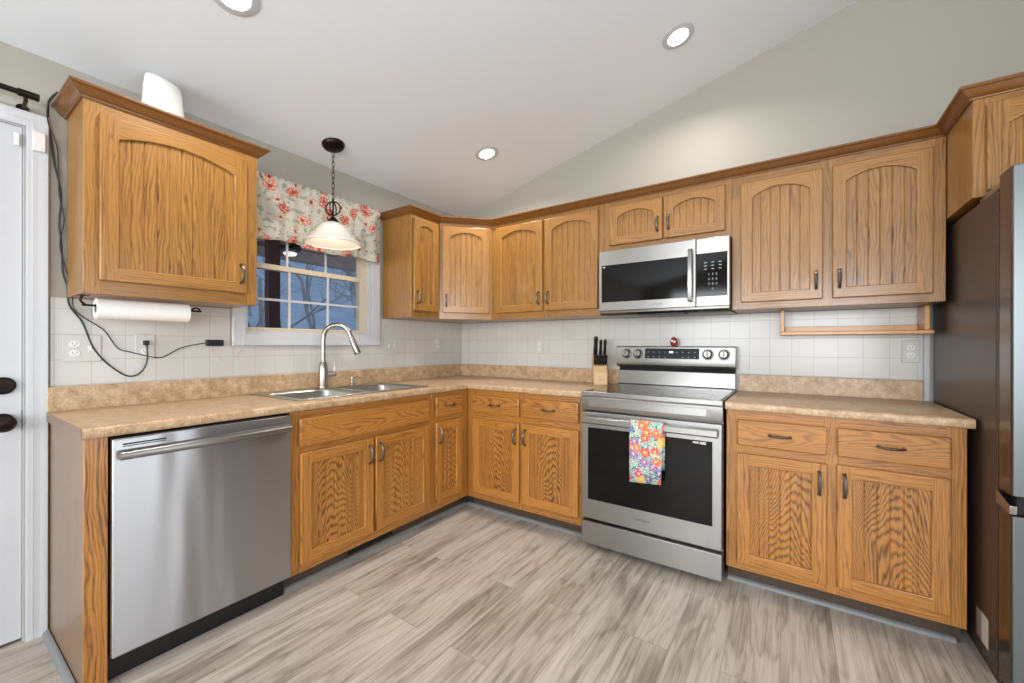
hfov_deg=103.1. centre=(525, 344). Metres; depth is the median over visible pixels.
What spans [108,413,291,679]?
dishwasher
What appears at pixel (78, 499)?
end panel
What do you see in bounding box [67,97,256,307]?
upper cabinet
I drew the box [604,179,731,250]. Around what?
upper cabinet
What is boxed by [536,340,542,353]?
wall outlet
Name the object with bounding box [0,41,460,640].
wall
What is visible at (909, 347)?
socket
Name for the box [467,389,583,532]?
base cabinet
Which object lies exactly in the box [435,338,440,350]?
wall outlet
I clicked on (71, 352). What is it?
socket
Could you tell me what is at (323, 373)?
faucet
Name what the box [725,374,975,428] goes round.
countertop
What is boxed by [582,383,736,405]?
cooktop
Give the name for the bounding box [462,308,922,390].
backsplash
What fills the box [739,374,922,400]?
backsplash
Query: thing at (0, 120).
trim
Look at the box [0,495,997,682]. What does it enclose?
floor
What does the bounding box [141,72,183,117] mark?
router
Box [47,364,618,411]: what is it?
backsplash
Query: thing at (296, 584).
baseboard
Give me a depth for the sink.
2.51 m
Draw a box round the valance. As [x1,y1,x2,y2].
[257,171,380,264]
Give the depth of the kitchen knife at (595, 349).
2.89 m
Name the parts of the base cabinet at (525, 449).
panel, drawer, door, handle, handle, panel, drawer, door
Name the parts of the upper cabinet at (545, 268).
door, panel, panel, door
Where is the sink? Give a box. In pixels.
[250,382,427,413]
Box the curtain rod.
[0,83,39,111]
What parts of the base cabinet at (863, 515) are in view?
handle, panel, drawer, door, handle, handle, handle, panel, door, drawer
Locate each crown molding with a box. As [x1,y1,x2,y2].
[51,75,270,158]
[380,71,1023,225]
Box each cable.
[46,93,203,357]
[47,92,148,376]
[210,328,243,363]
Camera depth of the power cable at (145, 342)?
1.72 m
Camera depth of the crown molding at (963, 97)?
2.13 m
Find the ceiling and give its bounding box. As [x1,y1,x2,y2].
[0,0,858,216]
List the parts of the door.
knob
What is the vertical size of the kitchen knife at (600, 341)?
0.121 m
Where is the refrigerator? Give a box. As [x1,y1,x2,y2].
[934,163,1023,682]
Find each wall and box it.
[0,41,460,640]
[463,0,1023,469]
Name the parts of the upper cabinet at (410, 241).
frame, door, panel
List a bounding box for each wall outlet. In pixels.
[62,335,100,361]
[135,335,154,358]
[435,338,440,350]
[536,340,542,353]
[902,340,919,362]
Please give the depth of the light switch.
3.12 m
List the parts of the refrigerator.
drawer, door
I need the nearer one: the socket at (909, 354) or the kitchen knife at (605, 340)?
the socket at (909, 354)
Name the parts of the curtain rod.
rod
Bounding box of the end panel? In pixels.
[49,424,107,682]
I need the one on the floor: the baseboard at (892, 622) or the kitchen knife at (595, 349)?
the baseboard at (892, 622)
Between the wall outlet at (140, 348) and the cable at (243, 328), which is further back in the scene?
the cable at (243, 328)
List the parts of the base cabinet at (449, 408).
handle, drawer, door, panel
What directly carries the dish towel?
hanging from the range
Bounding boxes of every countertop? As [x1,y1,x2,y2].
[46,364,618,440]
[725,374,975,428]
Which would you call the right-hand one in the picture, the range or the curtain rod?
the range
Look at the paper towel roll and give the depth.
1.77 m
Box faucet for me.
[318,323,360,387]
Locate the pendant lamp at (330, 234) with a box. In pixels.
[303,137,361,249]
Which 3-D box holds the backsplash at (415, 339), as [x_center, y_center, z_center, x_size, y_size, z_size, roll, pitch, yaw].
[-1.287,0.047,2.749,0.006,0.491,2.526,0,0,33]
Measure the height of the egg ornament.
0.062 m
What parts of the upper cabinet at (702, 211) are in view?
panel, door, handle, handle, panel, door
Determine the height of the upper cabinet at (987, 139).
0.376 m
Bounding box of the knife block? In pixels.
[592,355,606,384]
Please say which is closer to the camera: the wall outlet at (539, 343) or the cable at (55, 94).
the cable at (55, 94)
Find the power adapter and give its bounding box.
[205,340,223,345]
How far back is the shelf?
2.14 m
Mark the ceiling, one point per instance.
(412, 90)
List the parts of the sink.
bowl, bowl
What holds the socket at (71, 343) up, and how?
attached to the wall outlet at (75, 348)
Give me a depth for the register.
2.36 m
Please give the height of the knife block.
0.211 m
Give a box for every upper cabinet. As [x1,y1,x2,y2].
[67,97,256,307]
[383,213,438,319]
[416,223,512,323]
[492,204,613,321]
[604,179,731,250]
[732,136,945,313]
[946,89,1023,228]
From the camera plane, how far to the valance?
2.54 m
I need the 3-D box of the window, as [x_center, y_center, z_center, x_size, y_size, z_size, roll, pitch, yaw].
[-1.405,-0.477,2.670,0.063,0.796,0.786,0,0,33]
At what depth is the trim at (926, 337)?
2.07 m
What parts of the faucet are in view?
lever, spout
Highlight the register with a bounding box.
[345,529,394,557]
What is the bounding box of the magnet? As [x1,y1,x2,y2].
[14,132,19,145]
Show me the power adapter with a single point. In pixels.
(207, 342)
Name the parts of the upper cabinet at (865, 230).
panel, door, handle, handle, panel, door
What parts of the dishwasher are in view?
kick plate, handle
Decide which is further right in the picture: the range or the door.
the range
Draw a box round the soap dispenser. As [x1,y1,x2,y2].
[349,376,361,384]
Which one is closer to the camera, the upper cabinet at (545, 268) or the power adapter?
the power adapter
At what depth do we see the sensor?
1.64 m
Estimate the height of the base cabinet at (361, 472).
0.874 m
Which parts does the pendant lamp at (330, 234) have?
lamp shade, chain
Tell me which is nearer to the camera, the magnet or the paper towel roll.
the magnet
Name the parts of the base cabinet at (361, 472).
door, panel, false drawer, handle, handle, door, panel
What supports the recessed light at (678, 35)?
in the ceiling
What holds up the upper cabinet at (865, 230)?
attached to the wall at (868, 69)
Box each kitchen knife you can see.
[593,336,597,354]
[599,340,602,354]
[603,339,606,354]
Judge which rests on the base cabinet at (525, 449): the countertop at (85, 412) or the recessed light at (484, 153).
the countertop at (85, 412)
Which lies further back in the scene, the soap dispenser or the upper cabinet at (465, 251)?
the upper cabinet at (465, 251)
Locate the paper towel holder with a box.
[75,295,201,311]
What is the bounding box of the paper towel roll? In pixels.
[93,298,190,321]
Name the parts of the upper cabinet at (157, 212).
door, panel, handle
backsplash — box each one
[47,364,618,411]
[50,297,461,386]
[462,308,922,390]
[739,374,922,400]
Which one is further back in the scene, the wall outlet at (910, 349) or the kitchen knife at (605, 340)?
the kitchen knife at (605, 340)
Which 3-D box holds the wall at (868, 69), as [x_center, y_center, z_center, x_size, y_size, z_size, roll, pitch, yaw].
[1.169,-0.497,2.724,4.140,3.388,0.120,0,0,33]
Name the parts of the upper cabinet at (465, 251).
frame, door, panel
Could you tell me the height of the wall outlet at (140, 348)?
0.115 m
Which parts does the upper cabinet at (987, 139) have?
frame, door, panel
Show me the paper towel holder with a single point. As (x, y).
(81, 296)
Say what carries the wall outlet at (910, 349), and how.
attached to the wall at (868, 69)
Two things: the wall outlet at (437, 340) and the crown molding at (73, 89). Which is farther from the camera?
the wall outlet at (437, 340)
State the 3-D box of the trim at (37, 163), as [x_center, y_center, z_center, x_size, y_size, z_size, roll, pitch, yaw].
[-2.231,0.127,1.292,0.022,2.129,0.937,0,0,33]
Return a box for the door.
[0,122,22,645]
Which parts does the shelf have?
rail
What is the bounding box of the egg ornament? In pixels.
[670,337,677,345]
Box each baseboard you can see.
[42,629,75,682]
[283,501,465,592]
[467,501,581,536]
[727,573,956,643]
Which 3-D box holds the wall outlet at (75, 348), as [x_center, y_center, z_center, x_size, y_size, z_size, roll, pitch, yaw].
[-1.919,0.016,1.762,0.016,0.115,0.116,0,0,33]
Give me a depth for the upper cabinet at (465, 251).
3.15 m
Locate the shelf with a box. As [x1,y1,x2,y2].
[780,305,933,335]
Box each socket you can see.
[69,341,79,346]
[69,350,79,355]
[141,348,149,353]
[907,345,914,349]
[907,352,914,357]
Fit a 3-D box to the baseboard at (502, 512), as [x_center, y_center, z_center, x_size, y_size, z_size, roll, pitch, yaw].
[-0.019,1.186,2.782,0.990,0.019,0.019,0,0,33]
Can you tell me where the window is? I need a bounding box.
[248,238,366,333]
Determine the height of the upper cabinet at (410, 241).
0.741 m
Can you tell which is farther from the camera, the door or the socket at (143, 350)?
the socket at (143, 350)
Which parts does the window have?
pane, sash, pane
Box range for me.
[582,346,736,581]
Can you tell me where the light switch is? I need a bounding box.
[385,339,396,353]
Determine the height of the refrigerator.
1.780 m
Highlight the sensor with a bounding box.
[32,131,45,152]
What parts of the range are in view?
knob, knob, handle, drawer, oven door, panel, knob, knob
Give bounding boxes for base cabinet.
[283,394,430,587]
[423,389,466,520]
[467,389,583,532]
[726,409,966,641]
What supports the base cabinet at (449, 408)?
on the floor
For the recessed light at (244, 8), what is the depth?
1.63 m
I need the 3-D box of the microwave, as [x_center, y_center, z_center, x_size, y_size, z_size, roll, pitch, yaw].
[0.890,-0.392,2.562,0.756,0.420,0.440,0,0,33]
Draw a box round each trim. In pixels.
[0,103,48,641]
[0,120,23,640]
[231,254,379,345]
[923,334,929,400]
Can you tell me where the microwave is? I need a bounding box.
[599,235,736,317]
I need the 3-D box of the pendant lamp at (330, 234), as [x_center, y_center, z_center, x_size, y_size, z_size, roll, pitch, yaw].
[-1.187,-0.936,2.511,0.328,0.632,0.328,0,0,33]
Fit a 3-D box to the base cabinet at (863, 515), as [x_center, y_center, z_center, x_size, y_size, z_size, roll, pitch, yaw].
[1.506,0.759,2.031,0.844,0.874,0.648,0,0,33]
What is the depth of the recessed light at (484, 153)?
2.89 m
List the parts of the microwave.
door, plate, handle, control panel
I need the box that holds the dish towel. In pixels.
[629,419,664,484]
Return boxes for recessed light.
[214,0,259,16]
[475,146,498,160]
[662,22,693,49]

